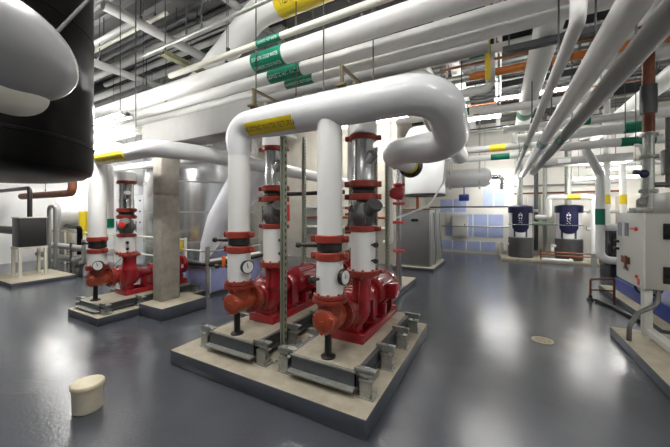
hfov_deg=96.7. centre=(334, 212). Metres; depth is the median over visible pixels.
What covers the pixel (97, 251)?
suction riser
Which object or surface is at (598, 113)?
conduit
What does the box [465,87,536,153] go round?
pipe
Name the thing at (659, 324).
pad
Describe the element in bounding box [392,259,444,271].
pad
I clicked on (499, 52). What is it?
hanger
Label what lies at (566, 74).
ceiling beam
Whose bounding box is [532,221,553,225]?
pipe
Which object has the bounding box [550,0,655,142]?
pipe
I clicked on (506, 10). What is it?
pipe
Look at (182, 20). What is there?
conduit
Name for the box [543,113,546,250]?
riser
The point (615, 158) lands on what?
air duct
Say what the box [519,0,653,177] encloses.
pipe
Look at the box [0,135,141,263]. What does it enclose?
wall
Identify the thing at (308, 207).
pipe
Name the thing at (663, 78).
pipe
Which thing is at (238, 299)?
diffuser
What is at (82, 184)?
riser
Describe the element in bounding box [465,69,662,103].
conduit
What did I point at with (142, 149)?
pipe
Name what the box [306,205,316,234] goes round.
upper cabinet
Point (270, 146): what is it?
discharge riser
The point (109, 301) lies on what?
base
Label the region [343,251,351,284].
pump
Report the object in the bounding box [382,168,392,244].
pipe
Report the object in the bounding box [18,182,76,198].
pipe
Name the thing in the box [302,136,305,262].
post
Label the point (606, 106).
riser
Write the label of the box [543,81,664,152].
pipe
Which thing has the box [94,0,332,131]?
pipe
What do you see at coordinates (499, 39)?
pipe
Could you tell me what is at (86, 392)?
bucket
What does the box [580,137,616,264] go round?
riser
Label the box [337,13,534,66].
conduit
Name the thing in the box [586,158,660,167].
pipe
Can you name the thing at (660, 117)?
pipe
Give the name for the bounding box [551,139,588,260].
water heater
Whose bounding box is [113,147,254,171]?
pipe
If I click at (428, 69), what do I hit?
pipe
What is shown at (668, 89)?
conduit
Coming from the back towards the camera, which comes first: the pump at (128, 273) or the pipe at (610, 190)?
the pipe at (610, 190)
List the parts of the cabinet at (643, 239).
red isolator handle, door, leg, rail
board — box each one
[440,199,465,211]
[440,240,494,251]
[445,214,502,237]
[452,215,467,236]
[483,188,503,205]
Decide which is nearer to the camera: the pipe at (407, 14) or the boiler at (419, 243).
the pipe at (407, 14)
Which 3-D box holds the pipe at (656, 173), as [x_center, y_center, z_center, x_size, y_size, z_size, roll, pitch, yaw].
[11.031,-1.250,9.425,4.900,0.100,0.629,0,0,29]
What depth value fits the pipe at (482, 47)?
4.14 m
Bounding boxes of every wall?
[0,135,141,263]
[426,101,669,259]
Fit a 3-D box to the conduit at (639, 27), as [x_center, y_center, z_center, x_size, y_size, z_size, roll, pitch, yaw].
[4.101,-3.236,4.755,4.646,0.928,0.046,0,0,29]
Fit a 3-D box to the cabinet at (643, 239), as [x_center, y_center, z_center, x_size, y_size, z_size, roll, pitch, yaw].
[4.305,0.790,2.699,1.840,1.580,3.470,0,0,29]
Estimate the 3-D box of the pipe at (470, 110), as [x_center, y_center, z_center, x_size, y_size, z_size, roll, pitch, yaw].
[2.493,-2.933,6.844,2.200,1.535,0.170,0,0,29]
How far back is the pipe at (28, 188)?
7.73 m
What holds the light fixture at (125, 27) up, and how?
hanging from the ceiling
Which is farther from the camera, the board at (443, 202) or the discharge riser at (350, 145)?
the board at (443, 202)
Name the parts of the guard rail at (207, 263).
post, rail, padded rail, post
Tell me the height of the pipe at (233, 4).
0.610 m
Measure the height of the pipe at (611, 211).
0.120 m
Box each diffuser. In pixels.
[84,266,114,286]
[222,282,261,314]
[312,296,353,335]
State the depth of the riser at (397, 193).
6.27 m
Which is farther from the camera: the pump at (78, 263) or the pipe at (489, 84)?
the pump at (78, 263)
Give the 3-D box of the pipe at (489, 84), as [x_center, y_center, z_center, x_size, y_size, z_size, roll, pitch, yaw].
[1.947,-2.893,6.104,2.357,1.615,0.728,0,0,29]
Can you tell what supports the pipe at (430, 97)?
hanging from the ceiling
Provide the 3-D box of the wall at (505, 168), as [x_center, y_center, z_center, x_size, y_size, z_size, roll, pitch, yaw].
[8.960,-1.000,11.056,10.900,5.400,0.200,0,0,29]
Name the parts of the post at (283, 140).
foot plate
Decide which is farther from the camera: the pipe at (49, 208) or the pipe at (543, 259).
the pipe at (543, 259)
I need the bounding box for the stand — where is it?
[586,277,615,302]
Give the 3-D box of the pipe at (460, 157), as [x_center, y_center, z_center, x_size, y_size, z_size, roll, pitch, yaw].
[1.648,-2.521,6.561,1.990,2.359,4.513,0,0,29]
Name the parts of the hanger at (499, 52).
threaded rod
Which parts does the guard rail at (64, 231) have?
post, post, post, rail, post, post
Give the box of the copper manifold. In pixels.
[539,249,599,262]
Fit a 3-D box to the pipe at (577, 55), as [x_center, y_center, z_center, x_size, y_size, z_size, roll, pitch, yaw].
[3.412,-3.083,5.087,6.100,1.235,0.150,0,0,29]
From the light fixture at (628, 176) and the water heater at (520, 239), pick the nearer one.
the light fixture at (628, 176)
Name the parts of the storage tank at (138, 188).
plate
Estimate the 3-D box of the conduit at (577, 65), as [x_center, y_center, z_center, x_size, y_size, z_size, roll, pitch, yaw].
[4.764,-3.392,6.513,5.069,0.616,0.039,0,0,29]
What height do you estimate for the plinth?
0.600 m
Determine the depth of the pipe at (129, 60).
5.88 m
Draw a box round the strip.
[485,4,489,79]
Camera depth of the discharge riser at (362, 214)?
2.97 m
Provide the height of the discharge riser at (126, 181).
1.458 m
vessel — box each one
[0,0,94,183]
[445,120,503,200]
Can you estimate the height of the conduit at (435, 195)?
3.816 m
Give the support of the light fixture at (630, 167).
hanging from the ceiling
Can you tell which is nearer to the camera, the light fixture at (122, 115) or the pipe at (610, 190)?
the light fixture at (122, 115)
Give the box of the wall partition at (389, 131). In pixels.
[259,116,425,264]
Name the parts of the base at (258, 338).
steel frame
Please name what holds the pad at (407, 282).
on the floor
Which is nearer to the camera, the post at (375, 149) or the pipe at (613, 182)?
the post at (375, 149)
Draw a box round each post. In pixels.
[272,136,286,364]
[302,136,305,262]
[373,147,377,267]
[385,146,389,270]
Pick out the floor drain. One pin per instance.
(539, 339)
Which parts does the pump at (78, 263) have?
casing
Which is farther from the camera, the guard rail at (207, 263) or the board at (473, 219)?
the board at (473, 219)
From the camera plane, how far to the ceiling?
6.35 m
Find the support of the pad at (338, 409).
on the floor
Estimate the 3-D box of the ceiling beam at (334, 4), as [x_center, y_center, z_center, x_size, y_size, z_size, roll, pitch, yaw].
[-0.810,-3.539,5.289,22.500,0.319,0.160,0,0,29]
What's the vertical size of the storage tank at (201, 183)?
4.700 m
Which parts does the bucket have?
lid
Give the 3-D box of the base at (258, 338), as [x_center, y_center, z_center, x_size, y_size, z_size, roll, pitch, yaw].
[-0.728,1.420,3.938,1.000,0.240,1.790,0,0,29]
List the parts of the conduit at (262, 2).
hanger rod, hanger rod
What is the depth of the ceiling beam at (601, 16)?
5.48 m
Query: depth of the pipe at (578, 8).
2.63 m
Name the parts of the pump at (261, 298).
support leg, frame, motor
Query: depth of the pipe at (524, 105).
5.35 m
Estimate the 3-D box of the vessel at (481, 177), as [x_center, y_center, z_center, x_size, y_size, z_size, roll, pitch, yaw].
[5.109,-2.075,11.112,2.090,3.250,0.680,0,0,29]
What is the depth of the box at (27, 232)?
7.61 m
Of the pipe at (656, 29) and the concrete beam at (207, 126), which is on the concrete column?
the concrete beam at (207, 126)
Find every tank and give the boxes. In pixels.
[107,159,142,265]
[143,109,258,275]
[404,123,445,208]
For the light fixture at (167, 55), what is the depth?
4.21 m
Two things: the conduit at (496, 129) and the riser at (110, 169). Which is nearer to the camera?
the riser at (110, 169)
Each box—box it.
[9,217,49,277]
[446,212,450,222]
[497,242,507,255]
[527,196,539,212]
[653,192,669,212]
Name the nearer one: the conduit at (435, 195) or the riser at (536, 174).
the conduit at (435, 195)
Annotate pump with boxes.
[70,239,85,276]
[84,252,187,300]
[222,262,315,335]
[312,269,399,359]
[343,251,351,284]
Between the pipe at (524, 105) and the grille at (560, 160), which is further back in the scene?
the grille at (560, 160)
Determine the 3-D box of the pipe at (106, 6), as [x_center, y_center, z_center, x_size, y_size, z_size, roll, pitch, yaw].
[-1.589,-3.272,7.197,0.150,0.855,6.900,0,0,29]
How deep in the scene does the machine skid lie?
5.16 m
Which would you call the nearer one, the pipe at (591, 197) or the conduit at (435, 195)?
the conduit at (435, 195)
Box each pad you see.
[0,269,75,287]
[68,289,204,325]
[139,292,206,321]
[170,323,426,440]
[309,276,415,301]
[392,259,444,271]
[501,254,599,265]
[599,285,669,334]
[610,326,669,398]
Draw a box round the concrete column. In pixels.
[153,158,179,301]
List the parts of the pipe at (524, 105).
hanger rod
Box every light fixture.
[94,0,133,127]
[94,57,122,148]
[160,0,205,72]
[342,116,409,127]
[468,113,501,120]
[491,180,518,182]
[494,86,567,100]
[571,138,638,179]
[600,107,640,169]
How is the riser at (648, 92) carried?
hanging from the ceiling
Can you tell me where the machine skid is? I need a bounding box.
[614,277,669,323]
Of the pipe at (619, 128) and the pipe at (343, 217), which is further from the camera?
the pipe at (343, 217)
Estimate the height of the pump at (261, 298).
0.742 m
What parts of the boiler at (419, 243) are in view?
panel, panel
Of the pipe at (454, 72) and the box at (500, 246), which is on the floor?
the box at (500, 246)
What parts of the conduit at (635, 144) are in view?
hanger rod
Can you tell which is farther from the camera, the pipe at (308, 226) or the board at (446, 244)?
the board at (446, 244)
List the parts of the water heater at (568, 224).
navy panel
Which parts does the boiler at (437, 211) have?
panel, panel, panel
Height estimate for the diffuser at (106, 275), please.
0.376 m
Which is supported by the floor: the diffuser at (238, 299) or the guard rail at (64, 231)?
the guard rail at (64, 231)
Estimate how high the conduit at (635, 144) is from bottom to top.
5.060 m
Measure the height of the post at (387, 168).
2.870 m
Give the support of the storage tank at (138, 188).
on the floor
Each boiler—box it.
[402,209,436,266]
[435,209,441,261]
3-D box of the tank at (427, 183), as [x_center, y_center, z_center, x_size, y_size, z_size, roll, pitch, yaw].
[2.943,-1.915,9.790,1.300,3.570,1.300,0,0,29]
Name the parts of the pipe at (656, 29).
hanger rod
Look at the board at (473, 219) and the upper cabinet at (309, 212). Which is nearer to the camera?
the upper cabinet at (309, 212)
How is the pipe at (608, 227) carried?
hanging from the ceiling
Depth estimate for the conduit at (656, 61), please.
7.33 m
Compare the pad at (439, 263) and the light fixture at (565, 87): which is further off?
the pad at (439, 263)
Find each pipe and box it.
[0,186,32,216]
[0,226,11,233]
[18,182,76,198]
[47,205,57,269]
[63,224,82,254]
[94,0,249,80]
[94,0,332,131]
[94,0,347,185]
[94,0,488,140]
[94,0,501,119]
[94,0,569,130]
[94,0,614,136]
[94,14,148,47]
[94,17,296,138]
[94,20,287,101]
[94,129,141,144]
[100,0,288,100]
[103,33,221,86]
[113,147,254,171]
[168,0,392,78]
[199,170,263,260]
[222,0,318,71]
[225,1,469,177]
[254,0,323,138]
[287,190,344,195]
[307,205,384,208]
[307,216,384,218]
[307,225,384,229]
[317,4,467,163]
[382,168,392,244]
[396,58,497,124]
[411,24,433,74]
[430,35,530,67]
[430,206,507,207]
[434,16,476,130]
[441,35,669,83]
[441,225,508,227]
[447,151,542,163]
[460,53,494,97]
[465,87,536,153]
[479,41,613,115]
[493,0,502,127]
[503,106,669,133]
[510,4,568,152]
[512,0,587,176]
[514,181,617,186]
[514,190,618,194]
[517,76,664,143]
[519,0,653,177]
[530,0,669,174]
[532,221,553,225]
[535,194,596,266]
[542,258,573,262]
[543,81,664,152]
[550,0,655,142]
[560,0,661,129]
[581,42,669,69]
[585,61,669,140]
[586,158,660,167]
[586,172,660,176]
[586,210,628,212]
[605,224,616,230]
[627,115,669,136]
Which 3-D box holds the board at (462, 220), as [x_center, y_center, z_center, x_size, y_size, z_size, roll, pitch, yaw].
[5.317,0.530,12.669,0.600,0.900,0.403,0,0,29]
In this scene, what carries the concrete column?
on the pad at (185, 303)
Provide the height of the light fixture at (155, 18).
0.603 m
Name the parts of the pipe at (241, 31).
hanger rod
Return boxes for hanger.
[499,52,550,104]
[503,20,601,55]
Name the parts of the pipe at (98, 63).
hanger rod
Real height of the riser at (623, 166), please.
3.100 m
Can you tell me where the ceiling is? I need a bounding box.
[94,0,669,124]
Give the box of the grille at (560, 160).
[558,158,570,162]
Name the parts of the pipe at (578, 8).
hanger rod, hanger rod, hanger rod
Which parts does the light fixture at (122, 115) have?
hanger chain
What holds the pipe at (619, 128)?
hanging from the ceiling
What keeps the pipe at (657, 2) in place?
hanging from the ceiling
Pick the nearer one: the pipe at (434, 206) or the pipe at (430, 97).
the pipe at (430, 97)
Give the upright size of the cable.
0.242 m
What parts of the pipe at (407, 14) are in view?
hanger rod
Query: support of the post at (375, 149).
on the pad at (407, 282)
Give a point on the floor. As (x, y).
(478, 377)
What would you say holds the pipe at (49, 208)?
on the floor
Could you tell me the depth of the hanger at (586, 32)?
3.57 m
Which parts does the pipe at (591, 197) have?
support leg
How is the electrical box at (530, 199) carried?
attached to the wall at (505, 168)
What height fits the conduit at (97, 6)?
0.515 m
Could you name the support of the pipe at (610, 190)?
attached to the wall at (505, 168)
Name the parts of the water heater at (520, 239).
navy panel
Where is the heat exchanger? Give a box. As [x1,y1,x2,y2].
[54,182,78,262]
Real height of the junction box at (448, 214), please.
0.500 m
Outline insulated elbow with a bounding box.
[0,0,78,115]
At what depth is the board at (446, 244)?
12.70 m
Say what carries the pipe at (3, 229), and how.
attached to the box at (27, 232)
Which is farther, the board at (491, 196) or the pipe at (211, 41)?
the board at (491, 196)
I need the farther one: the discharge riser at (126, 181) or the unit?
the unit
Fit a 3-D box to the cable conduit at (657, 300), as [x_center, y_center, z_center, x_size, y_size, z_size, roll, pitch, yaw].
[3.866,1.272,3.734,0.520,0.622,0.070,0,0,-10]
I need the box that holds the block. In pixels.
[629,196,653,212]
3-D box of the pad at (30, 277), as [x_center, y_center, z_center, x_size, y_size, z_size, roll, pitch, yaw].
[-7.813,1.655,7.698,1.700,0.090,1.200,0,0,29]
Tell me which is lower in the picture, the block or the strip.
the block
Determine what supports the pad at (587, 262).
on the floor
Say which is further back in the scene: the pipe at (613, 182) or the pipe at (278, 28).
the pipe at (613, 182)
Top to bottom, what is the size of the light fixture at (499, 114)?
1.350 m
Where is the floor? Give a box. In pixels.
[0,251,669,446]
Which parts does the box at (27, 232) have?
leg, leg, lid, leg, leg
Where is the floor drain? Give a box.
[531,336,553,343]
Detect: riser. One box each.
[79,180,85,238]
[81,162,109,270]
[86,179,87,257]
[107,164,113,228]
[115,171,137,254]
[212,154,254,285]
[259,135,288,265]
[296,118,349,300]
[344,121,382,275]
[345,125,355,251]
[390,168,404,287]
[534,114,537,249]
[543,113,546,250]
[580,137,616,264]
[603,99,610,223]
[619,163,626,212]
[632,51,669,298]
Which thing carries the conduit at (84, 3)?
hanging from the ceiling
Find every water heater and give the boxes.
[504,149,537,257]
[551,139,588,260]
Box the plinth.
[185,251,264,295]
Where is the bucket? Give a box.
[69,374,104,415]
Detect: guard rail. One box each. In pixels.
[51,229,186,277]
[180,240,263,297]
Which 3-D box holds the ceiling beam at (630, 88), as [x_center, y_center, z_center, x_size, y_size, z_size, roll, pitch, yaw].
[2.720,-3.539,11.736,22.500,0.319,0.160,0,0,29]
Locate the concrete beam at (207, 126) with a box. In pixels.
[142,98,262,144]
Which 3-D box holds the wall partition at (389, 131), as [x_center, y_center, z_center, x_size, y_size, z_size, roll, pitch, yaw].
[-2.052,-1.000,14.576,11.800,5.400,4.600,0,0,29]
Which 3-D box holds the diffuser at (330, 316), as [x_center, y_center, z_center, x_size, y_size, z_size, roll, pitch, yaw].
[-0.039,0.962,2.803,0.330,0.376,0.364,0,0,29]
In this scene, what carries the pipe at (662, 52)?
hanging from the ceiling
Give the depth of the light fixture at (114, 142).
6.92 m
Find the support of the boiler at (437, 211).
on the pad at (439, 263)
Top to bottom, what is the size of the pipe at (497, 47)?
0.865 m
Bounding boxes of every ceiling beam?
[94,0,357,95]
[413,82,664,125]
[466,59,669,91]
[490,9,609,43]
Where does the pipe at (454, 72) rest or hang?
hanging from the ceiling
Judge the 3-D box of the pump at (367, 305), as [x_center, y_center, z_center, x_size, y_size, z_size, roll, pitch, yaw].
[0.327,0.959,3.373,0.536,0.742,1.721,0,0,29]
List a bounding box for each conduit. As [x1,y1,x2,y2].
[56,0,90,31]
[94,0,111,11]
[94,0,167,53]
[101,8,188,61]
[136,25,228,66]
[142,0,273,57]
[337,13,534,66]
[396,64,447,218]
[424,88,669,124]
[440,25,642,71]
[449,65,578,88]
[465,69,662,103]
[466,61,657,106]
[470,113,602,130]
[470,128,502,133]
[626,290,660,340]
[634,71,641,195]
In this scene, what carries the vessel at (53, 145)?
hanging from the ceiling
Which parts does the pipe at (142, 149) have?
hanger rod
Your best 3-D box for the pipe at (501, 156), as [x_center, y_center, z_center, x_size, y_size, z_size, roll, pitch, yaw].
[4.819,-2.663,9.218,2.800,2.075,0.190,0,0,29]
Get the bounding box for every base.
[74,281,200,315]
[199,304,317,367]
[277,310,420,402]
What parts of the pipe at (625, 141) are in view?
hanger rod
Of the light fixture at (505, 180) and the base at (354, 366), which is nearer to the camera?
the base at (354, 366)
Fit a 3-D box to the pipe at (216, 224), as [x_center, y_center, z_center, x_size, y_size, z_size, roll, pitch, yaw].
[-2.224,-0.098,6.721,1.702,2.443,0.760,0,0,12]
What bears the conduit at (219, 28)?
hanging from the ceiling
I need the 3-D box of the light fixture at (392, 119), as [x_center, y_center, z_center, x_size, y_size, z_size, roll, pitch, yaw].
[1.052,-3.200,9.001,2.400,1.000,0.160,0,0,29]
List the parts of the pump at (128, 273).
support leg, frame, motor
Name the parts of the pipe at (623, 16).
hanger rod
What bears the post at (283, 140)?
on the pad at (338, 409)
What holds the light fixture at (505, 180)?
hanging from the ceiling
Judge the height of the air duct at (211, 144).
2.120 m
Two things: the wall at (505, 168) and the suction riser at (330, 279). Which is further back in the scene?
the wall at (505, 168)
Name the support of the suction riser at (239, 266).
on the pump at (261, 298)
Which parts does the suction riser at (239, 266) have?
valve knob, valve lever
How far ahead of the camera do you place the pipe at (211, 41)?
6.56 m
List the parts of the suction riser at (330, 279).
valve knob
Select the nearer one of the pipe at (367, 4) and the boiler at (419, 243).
the pipe at (367, 4)
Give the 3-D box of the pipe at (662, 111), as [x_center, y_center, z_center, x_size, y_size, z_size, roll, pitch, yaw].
[6.784,-2.785,5.520,6.400,1.830,0.180,0,0,29]
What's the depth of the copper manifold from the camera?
10.00 m
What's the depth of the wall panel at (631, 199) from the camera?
9.94 m
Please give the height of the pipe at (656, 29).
2.493 m
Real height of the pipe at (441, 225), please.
0.060 m
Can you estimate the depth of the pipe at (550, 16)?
3.74 m
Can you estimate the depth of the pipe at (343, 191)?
6.88 m
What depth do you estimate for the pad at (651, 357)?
3.35 m
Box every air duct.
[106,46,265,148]
[531,91,632,168]
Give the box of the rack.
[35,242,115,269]
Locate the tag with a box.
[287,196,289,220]
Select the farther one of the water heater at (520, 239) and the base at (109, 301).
the water heater at (520, 239)
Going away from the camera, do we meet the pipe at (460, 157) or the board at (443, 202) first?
the pipe at (460, 157)
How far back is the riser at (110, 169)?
5.26 m
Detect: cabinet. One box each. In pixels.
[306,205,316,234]
[613,213,669,353]
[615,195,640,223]
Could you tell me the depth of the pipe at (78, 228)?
9.31 m
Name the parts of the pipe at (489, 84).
hanger rod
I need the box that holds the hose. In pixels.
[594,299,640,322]
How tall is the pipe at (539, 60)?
1.610 m
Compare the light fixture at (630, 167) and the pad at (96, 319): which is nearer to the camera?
the pad at (96, 319)
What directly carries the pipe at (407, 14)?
hanging from the ceiling
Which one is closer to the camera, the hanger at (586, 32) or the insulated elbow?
the insulated elbow
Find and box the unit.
[600,231,619,277]
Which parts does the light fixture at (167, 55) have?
threaded rod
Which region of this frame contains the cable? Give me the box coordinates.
[634,285,663,295]
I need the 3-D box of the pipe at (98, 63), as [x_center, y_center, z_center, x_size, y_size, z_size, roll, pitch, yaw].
[-3.052,-3.215,8.169,0.140,0.970,6.600,0,0,29]
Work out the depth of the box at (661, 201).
4.16 m
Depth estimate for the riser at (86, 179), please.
9.76 m
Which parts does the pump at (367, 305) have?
support leg, frame, motor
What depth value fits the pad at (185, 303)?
4.93 m

